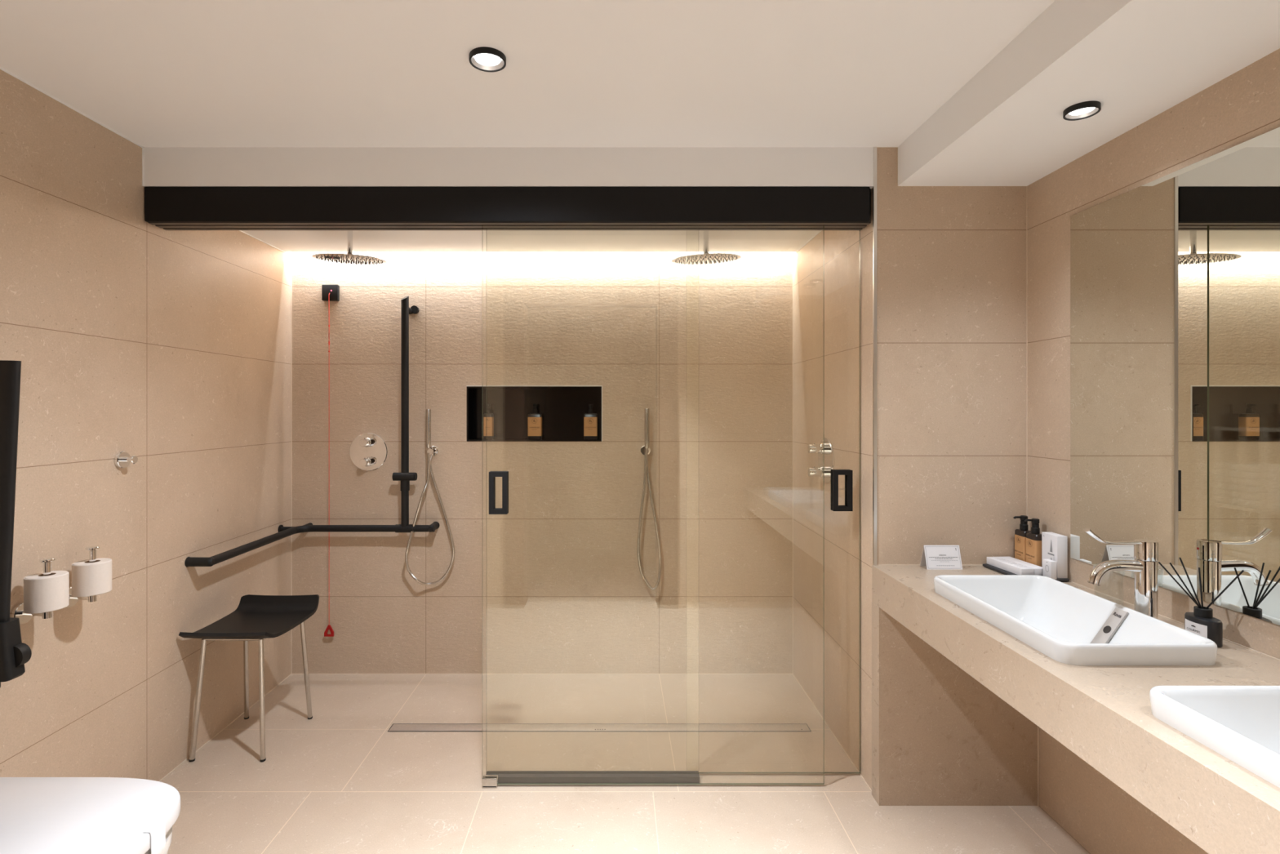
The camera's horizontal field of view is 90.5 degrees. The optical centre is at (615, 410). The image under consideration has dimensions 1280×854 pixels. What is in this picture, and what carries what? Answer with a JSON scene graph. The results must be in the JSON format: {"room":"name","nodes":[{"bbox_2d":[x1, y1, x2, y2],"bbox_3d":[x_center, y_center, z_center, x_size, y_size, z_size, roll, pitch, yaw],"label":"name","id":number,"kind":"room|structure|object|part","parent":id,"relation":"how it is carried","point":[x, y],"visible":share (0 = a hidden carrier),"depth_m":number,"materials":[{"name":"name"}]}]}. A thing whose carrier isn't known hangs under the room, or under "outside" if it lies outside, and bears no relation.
{"room":"accessible hotel bathroom","nodes":[
{"label":"accessible hotel bathroom","id":0,"kind":"room"},
{"bbox_2d":[0,69,291,781],"bbox_3d":[-1.728,0.131,1.716,0.120,2.450,3.333,0,0,0],"label":"wall","id":1,"kind":"structure","parent":0,"point":[171,350],"depth_m":2.18,"materials":[{"name":"tile"}]},
{"bbox_2d":[0,360,31,687],"bbox_3d":[-1.598,0.304,1.640,0.140,0.864,0.080,0,0,0],"label":"grab rail","id":2,"kind":"object","parent":1,"relation":"attached to","point":[14,653],"visible":1,"depth_m":1.63,"materials":[{"name":"black metal"}]},
{"bbox_3d":[-1.590,0.224,1.640,0.100,0.704,0.034,0,0,0],"label":"arm","id":3,"kind":"part","parent":2,"relation":"part of"},
{"bbox_2d":[10,557,55,624],"bbox_3d":[-1.615,0.505,1.776,0.105,0.186,0.061,0,0,0],"label":"toilet roll holder","id":4,"kind":"object","parent":1,"relation":"attached to","point":[18,611],"visible":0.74,"depth_m":1.76,"materials":[{"name":"silver metal"}]},
{"bbox_3d":[-1.613,0.563,1.768,0.087,0.025,0.020,0,0,8],"label":"arm","id":5,"kind":"part","parent":4,"relation":"part of","materials":[{"name":"silver metal"}]},
{"bbox_2d":[23,570,69,613],"bbox_3d":[-1.583,0.503,1.762,0.097,0.094,0.094,0,0,0],"label":"toilet roll","id":6,"kind":"object","parent":4,"relation":"on","point":[42,593],"visible":0.97,"depth_m":1.73,"materials":[{"name":"paper"}]},
{"bbox_2d":[66,545,99,607],"bbox_3d":[-1.615,0.505,1.929,0.105,0.186,0.061,0,0,0],"label":"toilet roll holder","id":7,"kind":"object","parent":1,"relation":"attached to","point":[92,549],"visible":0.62,"depth_m":1.91,"materials":[{"name":"silver metal"}]},
{"bbox_3d":[-1.613,0.563,1.921,0.087,0.025,0.020,0,0,8],"label":"arm","id":8,"kind":"part","parent":7,"relation":"part of","materials":[{"name":"silver metal"}]},
{"bbox_2d":[71,557,111,596],"bbox_3d":[-1.583,0.503,1.915,0.097,0.094,0.094,0,0,0],"label":"toilet roll","id":9,"kind":"object","parent":7,"relation":"on","point":[88,579],"visible":0.98,"depth_m":1.88,"materials":[{"name":"paper"}]},
{"bbox_2d":[0,777,180,853],"bbox_3d":[-1.306,1.048,1.295,0.725,0.385,0.380,0,0,0],"label":"toilet","id":10,"kind":"object","parent":1,"relation":"attached to","point":[38,815],"visible":0.97,"depth_m":1.35,"materials":[{"name":"white ceramic"}]},
{"bbox_2d":[142,818,165,853],"bbox_3d":[-0.949,0.899,1.305,0.019,0.090,0.040,0,0,0],"label":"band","id":11,"kind":"object","parent":10,"relation":"on","point":[157,830],"visible":1,"depth_m":1.31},
{"bbox_3d":[-1.202,0.900,1.295,0.495,0.015,0.356,0,0,0],"label":"seat","id":12,"kind":"part","parent":10,"relation":"part of","materials":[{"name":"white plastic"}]},
{"bbox_3d":[-1.312,1.079,1.295,0.711,0.323,0.360,0,0,0],"label":"bowl","id":13,"kind":"part","parent":10,"relation":"part of","materials":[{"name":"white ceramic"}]},
{"bbox_2d":[114,451,137,467],"bbox_3d":[-1.643,0.166,2.137,0.049,0.057,0.057,0,0,0],"label":"robe hook","id":14,"kind":"object","parent":1,"relation":"attached to","point":[122,459],"visible":1,"depth_m":2.13,"materials":[{"name":"silver metal"}]},
{"bbox_2d":[0,66,822,253],"bbox_3d":[-0.378,-0.860,1.710,2.581,0.137,2.980,0,0,0],"label":"trim","id":15,"kind":"structure","parent":1,"relation":"attached to","point":[1,68],"depth_m":2.08,"materials":[{"name":"paint"}]},
{"bbox_2d":[143,147,873,252],"bbox_3d":[-0.378,-0.917,2.751,2.581,0.253,1.025,0,0,0],"label":"ceiling","id":16,"kind":"structure","parent":0,"point":[162,166],"depth_m":2.24,"materials":[{"name":"paint"}]},
{"bbox_2d":[311,230,386,265],"bbox_3d":[-1.149,-0.718,2.745,0.300,0.163,0.299,0,0,0],"label":"shower head","id":17,"kind":"object","parent":16,"relation":"attached to","point":[348,258],"visible":0.98,"depth_m":2.73},
{"bbox_3d":[-1.149,-0.656,2.745,0.300,0.035,0.299,0,0,0],"label":"plate","id":18,"kind":"part","parent":17,"relation":"part of","materials":[{"name":"silver metal"}]},
{"bbox_3d":[-1.149,-0.733,2.745,0.024,0.133,0.024,0,0,0],"label":"ceiling arm","id":19,"kind":"part","parent":17,"relation":"part of","materials":[{"name":"silver metal"}]},
{"bbox_2d":[144,186,871,230],"bbox_3d":[-0.379,-0.729,2.299,2.577,0.124,0.122,0,0,0],"label":"beam","id":20,"kind":"structure","parent":16,"relation":"attached to","point":[168,208],"depth_m":2.24,"materials":[{"name":"black metal"}]},
{"bbox_2d":[481,225,824,787],"bbox_3d":[0.136,0.331,2.287,1.233,2.048,0.034,0,0,0],"label":"door","id":21,"kind":"structure","parent":20,"relation":"attached to","point":[488,780],"depth_m":2.29,"materials":[{"name":"glass"}]},
{"bbox_3d":[-0.421,0.296,2.278,0.065,0.151,0.016,0,0,0],"label":"handle","id":22,"kind":"part","parent":21,"relation":"part of","materials":[{"name":"black metal"}]},
{"bbox_3d":[-0.421,0.296,2.299,0.065,0.151,0.010,0,0,0],"label":"handle","id":23,"kind":"part","parent":21,"relation":"part of","materials":[{"name":"black metal"}]},
{"bbox_2d":[698,230,860,773],"bbox_3d":[0.587,0.327,2.357,0.645,2.042,0.034,0,0,0],"label":"door","id":24,"kind":"structure","parent":20,"relation":"attached to","point":[834,473],"depth_m":2.36,"materials":[{"name":"clear glass"}]},
{"bbox_3d":[0.840,0.296,2.369,0.070,0.151,0.010,0,0,0],"label":"handle","id":25,"kind":"part","parent":24,"relation":"part of","materials":[{"name":"black metal"}]},
{"bbox_3d":[0.840,0.296,2.348,0.070,0.151,0.016,0,0,0],"label":"handle","id":26,"kind":"part","parent":24,"relation":"part of","materials":[{"name":"black metal"}]},
{"bbox_2d":[671,230,741,265],"bbox_3d":[0.392,-0.717,2.745,0.300,0.164,0.299,0,0,0],"label":"shower head","id":27,"kind":"object","parent":16,"relation":"attached to","point":[707,258],"visible":0.98,"depth_m":2.73},
{"bbox_3d":[0.392,-0.656,2.745,0.300,0.036,0.299,0,0,0],"label":"plate","id":28,"kind":"part","parent":27,"relation":"part of","materials":[{"name":"silver metal"}]},
{"bbox_3d":[0.392,-0.733,2.745,0.024,0.133,0.024,0,0,0],"label":"ceiling arm","id":29,"kind":"part","parent":27,"relation":"part of","materials":[{"name":"silver metal"}]},
{"bbox_2d":[0,0,1055,147],"bbox_3d":[-0.108,-0.978,1.229,3.120,0.100,2.018,0,0,0],"label":"ceiling","id":30,"kind":"structure","parent":0,"point":[157,73],"depth_m":1.71,"materials":[{"name":"paint"}]},
{"bbox_2d":[469,47,506,72],"bbox_3d":[-0.336,-0.920,1.667,0.095,0.016,0.095,0,0,0],"label":"recessed light","id":31,"kind":"object","parent":30,"relation":"in","point":[490,60],"visible":1,"depth_m":1.66,"materials":[{"name":"black metal"}]},
{"bbox_2d":[291,252,792,673],"bbox_3d":[-0.378,0.131,3.328,2.581,2.450,0.130,0,0,0],"label":"wall","id":32,"kind":"structure","parent":0,"point":[554,583],"depth_m":3.26,"materials":[{"name":"tile"}]},
{"bbox_2d":[184,296,439,567],"bbox_3d":[-1.286,0.019,2.859,0.763,1.189,0.808,0,0,0],"label":"grab rail","id":33,"kind":"object","parent":32,"relation":"attached to","point":[405,477],"visible":1,"depth_m":3.16,"materials":[{"name":"black metal"}]},
{"bbox_3d":[-1.264,0.591,2.835,0.677,0.034,0.720,0,0,0],"label":"rail","id":34,"kind":"part","parent":33,"relation":"part of","materials":[{"name":"black metal"}]},
{"bbox_3d":[-1.055,0.008,3.178,0.037,1.167,0.037,0,0,0],"label":"post","id":35,"kind":"part","parent":33,"relation":"part of","materials":[{"name":"black metal"}]},
{"bbox_2d":[321,284,339,636],"bbox_3d":[-1.461,0.254,3.246,0.082,1.794,0.034,0,0,0],"label":"pull cord","id":36,"kind":"object","parent":32,"relation":"attached to","point":[329,292],"visible":1,"depth_m":3.23,"materials":[{"name":"red plastic"}]},
{"bbox_3d":[-1.460,0.247,3.236,0.008,1.697,0.014,0,0,0],"label":"cord","id":37,"kind":"part","parent":36,"relation":"part of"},
{"bbox_3d":[-1.460,1.123,3.233,0.048,0.057,0.008,0,0,0],"label":"pull handle","id":38,"kind":"part","parent":36,"relation":"part of","materials":[{"name":"red plastic"}]},
{"bbox_2d":[349,432,387,471],"bbox_3d":[-1.270,0.213,3.224,0.195,0.195,0.078,0,0,0],"label":"shower valve","id":39,"kind":"object","parent":32,"relation":"attached to","point":[368,451],"visible":1,"depth_m":3.25,"materials":[{"name":"silver metal"}]},
{"bbox_3d":[-1.270,0.263,3.220,0.048,0.048,0.070,0,0,0],"label":"knob","id":40,"kind":"part","parent":39,"relation":"part of","materials":[{"name":"silver metal"}]},
{"bbox_3d":[-1.270,0.163,3.220,0.048,0.048,0.070,0,0,0],"label":"knob","id":41,"kind":"part","parent":39,"relation":"part of","materials":[{"name":"silver metal"}]},
{"bbox_2d":[404,408,454,585],"bbox_3d":[-0.943,0.442,3.222,0.241,0.896,0.090,0,0,-19],"label":"shower","id":42,"kind":"object","parent":32,"relation":"attached to","point":[433,450],"visible":1,"depth_m":3.19,"materials":[{"name":"silver metal"}]},
{"bbox_2d":[426,445,439,455],"bbox_3d":[-0.935,0.208,3.228,0.052,0.052,0.070,0,0,0],"label":"wall outlet","id":43,"kind":"object","parent":42,"relation":"attached to","point":[433,451],"depth_m":3.25,"materials":[{"name":"silver metal"}]},
{"bbox_2d":[466,385,602,441],"bbox_3d":[-0.416,0.015,3.319,0.699,0.288,0.118,0,0,0],"label":"wall niche","id":44,"kind":"object","parent":32,"relation":"attached to","point":[562,408],"visible":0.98,"depth_m":3.37,"materials":[{"name":"black metal"}]},
{"bbox_2d":[483,404,493,439],"bbox_3d":[-0.664,0.059,3.311,0.047,0.184,0.060,0,0,0],"label":"pump bottle","id":45,"kind":"object","parent":44,"relation":"in","point":[488,418],"visible":1,"depth_m":3.30,"materials":[{"name":"orange plastic"}]},
{"bbox_2d":[527,404,542,439],"bbox_3d":[-0.421,0.059,3.311,0.071,0.184,0.060,0,0,0],"label":"pump bottle","id":46,"kind":"object","parent":44,"relation":"in","point":[534,419],"visible":1,"depth_m":3.29,"materials":[{"name":"orange plastic"}]},
{"bbox_2d":[583,404,597,439],"bbox_3d":[-0.130,0.059,3.311,0.071,0.184,0.060,0,0,0],"label":"pump bottle","id":47,"kind":"object","parent":44,"relation":"in","point":[590,419],"visible":1,"depth_m":3.29,"materials":[{"name":"orange plastic"}]},
{"bbox_2d":[637,408,661,590],"bbox_3d":[0.171,0.449,3.224,0.124,0.917,0.078,0,0,0],"label":"shower","id":48,"kind":"object","parent":32,"relation":"attached to","point":[645,450],"visible":1,"depth_m":3.19,"materials":[{"name":"silver metal"}]},
{"bbox_2d":[640,445,650,455],"bbox_3d":[0.154,0.206,3.228,0.052,0.052,0.070,0,0,0],"label":"wall outlet","id":49,"kind":"object","parent":48,"relation":"attached to","point":[645,450],"depth_m":3.24,"materials":[{"name":"silver metal"}]},
{"bbox_2d":[160,674,1089,853],"bbox_3d":[-0.108,1.406,1.726,3.360,0.100,3.313,0,0,0],"label":"floor","id":50,"kind":"structure","parent":0,"point":[336,780],"depth_m":2.31,"materials":[{"name":"tile"}]},
{"bbox_2d":[178,594,319,761],"bbox_3d":[-1.474,1.080,2.601,0.356,0.554,0.408,0,0,0],"label":"stool","id":51,"kind":"object","parent":50,"relation":"on","point":[258,618],"visible":1,"depth_m":2.60,"materials":[{"name":"black plastic"}]},
{"bbox_3d":[-1.622,1.121,2.465,0.058,0.460,0.018,0,0,-30],"label":"leg","id":52,"kind":"part","parent":51,"relation":"part of","materials":[{"name":"metal"}]},
{"bbox_3d":[-1.470,0.892,2.587,0.282,0.012,0.237,0,0,0],"label":"seat frame","id":53,"kind":"part","parent":51,"relation":"part of","materials":[{"name":"metal"}]},
{"bbox_3d":[-1.600,1.121,2.747,0.018,0.462,0.124,0,0,-28],"label":"leg","id":54,"kind":"part","parent":51,"relation":"part of","materials":[{"name":"metal"}]},
{"bbox_3d":[-1.474,0.844,2.588,0.356,0.081,0.382,0,0,0],"label":"seat","id":55,"kind":"part","parent":51,"relation":"part of","materials":[{"name":"black plastic"}]},
{"bbox_3d":[-1.375,1.121,2.465,0.018,0.459,0.045,0,0,-44],"label":"leg","id":56,"kind":"part","parent":51,"relation":"part of","materials":[{"name":"metal"}]},
{"bbox_3d":[-1.340,1.121,2.747,0.018,0.462,0.112,0,0,-7],"label":"leg","id":57,"kind":"part","parent":51,"relation":"part of","materials":[{"name":"metal"}]},
{"bbox_2d":[485,770,699,782],"bbox_3d":[-0.085,0.331,2.325,0.780,2.050,0.040,0,0,0],"label":"door track","id":58,"kind":"object","parent":50,"relation":"on","point":[504,776],"visible":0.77,"depth_m":2.31,"materials":[{"name":"grey metal"}]},
{"bbox_3d":[-0.084,0.321,2.330,0.780,2.030,0.008,0,0,0],"label":"pane","id":59,"kind":"part","parent":58,"relation":"part of","materials":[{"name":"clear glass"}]},
{"bbox_2d":[387,723,811,731],"bbox_3d":[-0.068,1.354,2.710,1.790,0.003,0.066,0,0,0],"label":"linear drain","id":60,"kind":"object","parent":50,"relation":"on","point":[395,726],"visible":1,"depth_m":2.71,"materials":[{"name":"metal"}]},
{"bbox_2d":[871,564,1279,853],"bbox_3d":[1.177,0.950,1.229,0.547,0.812,2.018,0,0,0],"label":"countertop","id":61,"kind":"structure","parent":50,"relation":"on","point":[960,703],"depth_m":1.60,"materials":[{"name":"stone"}]},
{"bbox_2d":[920,545,962,569],"bbox_3d":[1.130,0.506,2.201,0.122,0.079,0.050,0,0,0],"label":"tent card","id":62,"kind":"object","parent":61,"relation":"on","point":[934,557],"visible":1,"depth_m":2.19,"materials":[{"name":"grey paper"}]},
{"bbox_2d":[928,556,958,559],"bbox_3d":[1.131,0.520,2.183,0.100,0.028,0.008,0,0,0],"label":"print","id":63,"kind":"object","parent":62,"relation":"attached to","point":[930,557],"depth_m":2.19,"materials":[{"name":"black"}]},
{"bbox_3d":[1.177,1.016,2.207,0.547,0.680,0.062,0,0,0],"label":"panel","id":64,"kind":"part","parent":61,"relation":"part of","materials":[{"name":"stone"}]},
{"bbox_2d":[982,563,1069,582],"bbox_3d":[1.364,0.541,2.118,0.148,0.010,0.216,0,0,-4],"label":"tray","id":65,"kind":"object","parent":61,"relation":"on","point":[988,566],"visible":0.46,"depth_m":2.12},
{"bbox_2d":[986,556,1043,575],"bbox_3d":[1.348,0.524,2.138,0.086,0.024,0.170,0,0,-5],"label":"towel","id":66,"kind":"object","parent":65,"relation":"on","point":[1011,564],"visible":0.85,"depth_m":2.11,"materials":[{"name":"white fabric"}]},
{"bbox_2d":[1013,515,1031,561],"bbox_3d":[1.406,0.450,2.198,0.054,0.171,0.055,0,0,0],"label":"pump bottle","id":67,"kind":"object","parent":65,"relation":"on","point":[1020,534],"visible":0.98,"depth_m":2.19,"materials":[{"name":"orange plastic"}]},
{"bbox_2d":[1024,518,1041,566],"bbox_3d":[1.406,0.450,2.138,0.054,0.171,0.055,0,0,0],"label":"pump bottle","id":68,"kind":"object","parent":65,"relation":"on","point":[1033,539],"visible":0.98,"depth_m":2.13,"materials":[{"name":"orange plastic"}]},
{"bbox_2d":[1043,559,1056,578],"bbox_3d":[1.390,0.508,2.031,0.019,0.056,0.038,0,0,0],"label":"box","id":69,"kind":"object","parent":65,"relation":"on","point":[1049,566],"visible":0.86,"depth_m":2.02,"materials":[{"name":"white cardboard"}]},
{"bbox_2d":[1041,532,1067,577],"bbox_3d":[1.426,0.469,2.061,0.033,0.134,0.074,0,0,0],"label":"box","id":70,"kind":"object","parent":65,"relation":"on","point":[1054,545],"visible":0.67,"depth_m":2.03,"materials":[{"name":"white cardboard"}]},
{"bbox_2d":[1048,540,1053,559],"bbox_3d":[1.410,0.477,2.053,0.001,0.118,0.030,0,0,0],"label":"print","id":71,"kind":"object","parent":70,"relation":"attached to","point":[1051,549],"depth_m":2.05},
{"bbox_2d":[933,574,1217,665],"bbox_3d":[1.132,0.567,1.645,0.348,0.133,0.581,0,0,0],"label":"basin","id":72,"kind":"object","parent":61,"relation":"in","point":[1067,624],"visible":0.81,"depth_m":1.64,"materials":[{"name":"white ceramic"}]},
{"bbox_3d":[1.251,0.559,1.611,0.078,0.106,0.037,0,0,0],"label":"overflow panel","id":73,"kind":"part","parent":72,"relation":"part of","materials":[{"name":"silver metal"}]},
{"bbox_2d":[1094,570,1124,604],"bbox_3d":[1.392,0.493,1.790,0.072,0.106,0.072,0,0,0],"label":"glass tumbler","id":74,"kind":"object","parent":61,"relation":"on","point":[1123,571],"visible":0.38,"depth_m":1.77,"materials":[{"name":"clear glass"}]},
{"bbox_2d":[1084,528,1158,618],"bbox_3d":[1.300,0.424,1.632,0.182,0.244,0.053,0,0,0],"label":"tap","id":75,"kind":"object","parent":61,"relation":"on","point":[1144,565],"visible":0.93,"depth_m":1.62,"materials":[{"name":"silver metal"}]},
{"bbox_3d":[1.293,0.324,1.632,0.168,0.042,0.034,0,0,0],"label":"lever","id":76,"kind":"part","parent":75,"relation":"part of","materials":[{"name":"silver metal"}]},
{"bbox_3d":[1.285,0.416,1.632,0.132,0.063,0.029,0,0,0],"label":"spout","id":77,"kind":"part","parent":75,"relation":"part of","materials":[{"name":"silver metal"}]},
{"bbox_2d":[1158,557,1244,647],"bbox_3d":[1.370,0.445,1.501,0.151,0.202,0.086,0,0,28],"label":"reed diffuser","id":78,"kind":"object","parent":61,"relation":"on","point":[1202,622],"visible":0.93,"depth_m":1.49,"materials":[{"name":"black glass"}]},
{"bbox_2d":[1149,685,1279,787],"bbox_3d":[1.132,0.567,0.870,0.348,0.133,0.581,0,0,0],"label":"basin","id":79,"kind":"object","parent":61,"relation":"in","point":[1240,723],"visible":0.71,"depth_m":1.12,"materials":[{"name":"white ceramic"}]},
{"bbox_2d":[792,147,1026,789],"bbox_3d":[1.183,0.131,2.816,0.539,2.450,1.155,0,0,0],"label":"wall","id":80,"kind":"structure","parent":0,"point":[951,260],"depth_m":2.24,"materials":[{"name":"tile"}]},
{"bbox_2d":[159,186,1027,791],"bbox_3d":[-0.108,0.279,1.782,3.120,2.155,2.963,0,0,0],"label":"trim","id":81,"kind":"structure","parent":80,"relation":"attached to","point":[1026,186],"depth_m":3.26,"materials":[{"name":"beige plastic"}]},
{"bbox_2d":[807,437,834,483],"bbox_3d":[0.874,0.216,2.740,0.078,0.195,0.195,0,0,0],"label":"shower valve","id":82,"kind":"object","parent":80,"relation":"attached to","point":[811,448],"visible":0.95,"depth_m":2.72,"materials":[{"name":"silver metal"}]},
{"bbox_3d":[0.870,0.266,2.740,0.070,0.048,0.048,0,0,0],"label":"knob","id":83,"kind":"part","parent":82,"relation":"part of","materials":[{"name":"silver metal"}]},
{"bbox_3d":[0.870,0.166,2.740,0.070,0.048,0.048,0,0,0],"label":"knob","id":84,"kind":"part","parent":82,"relation":"part of","materials":[{"name":"silver metal"}]},
{"bbox_3d":[0.909,0.216,2.740,0.008,0.195,0.195,0,0,0],"label":"plate","id":85,"kind":"part","parent":82,"relation":"part of","materials":[{"name":"silver metal"}]},
{"bbox_2d":[872,146,876,565],"bbox_3d":[0.915,-0.191,2.239,0.011,1.474,0.010,0,0,0],"label":"trim","id":86,"kind":"structure","parent":80,"relation":"attached to","point":[874,188],"depth_m":2.23,"materials":[{"name":"metal"}]},
{"bbox_2d":[897,0,1279,186],"bbox_3d":[1.224,-0.860,1.229,0.456,0.137,2.018,0,0,0],"label":"ceiling","id":87,"kind":"structure","parent":0,"point":[1006,126],"depth_m":1.55,"materials":[{"name":"paint"}]},
{"bbox_2d":[1062,101,1101,120],"bbox_3d":[1.221,-0.783,1.661,0.080,0.016,0.080,0,0,0],"label":"recessed light","id":88,"kind":"object","parent":87,"relation":"in","point":[1082,110],"visible":1,"depth_m":1.66,"materials":[{"name":"black metal"}]},
{"bbox_2d":[1027,48,1279,853],"bbox_3d":[1.512,0.131,1.716,0.120,2.450,3.333,0,0,0],"label":"wall","id":89,"kind":"structure","parent":0,"point":[1100,815],"depth_m":1.94,"materials":[{"name":"tile"}]},
{"bbox_2d":[1070,127,1279,625],"bbox_3d":[1.449,-0.074,1.128,0.006,1.085,1.776,0,0,0],"label":"mirror","id":90,"kind":"object","parent":89,"relation":"attached to","point":[1175,277],"visible":1,"depth_m":1.61,"materials":[{"name":"white mirror"}]},
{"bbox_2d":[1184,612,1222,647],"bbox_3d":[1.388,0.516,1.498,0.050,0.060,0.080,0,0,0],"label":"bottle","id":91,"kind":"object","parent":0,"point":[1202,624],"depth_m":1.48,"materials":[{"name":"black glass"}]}
]}

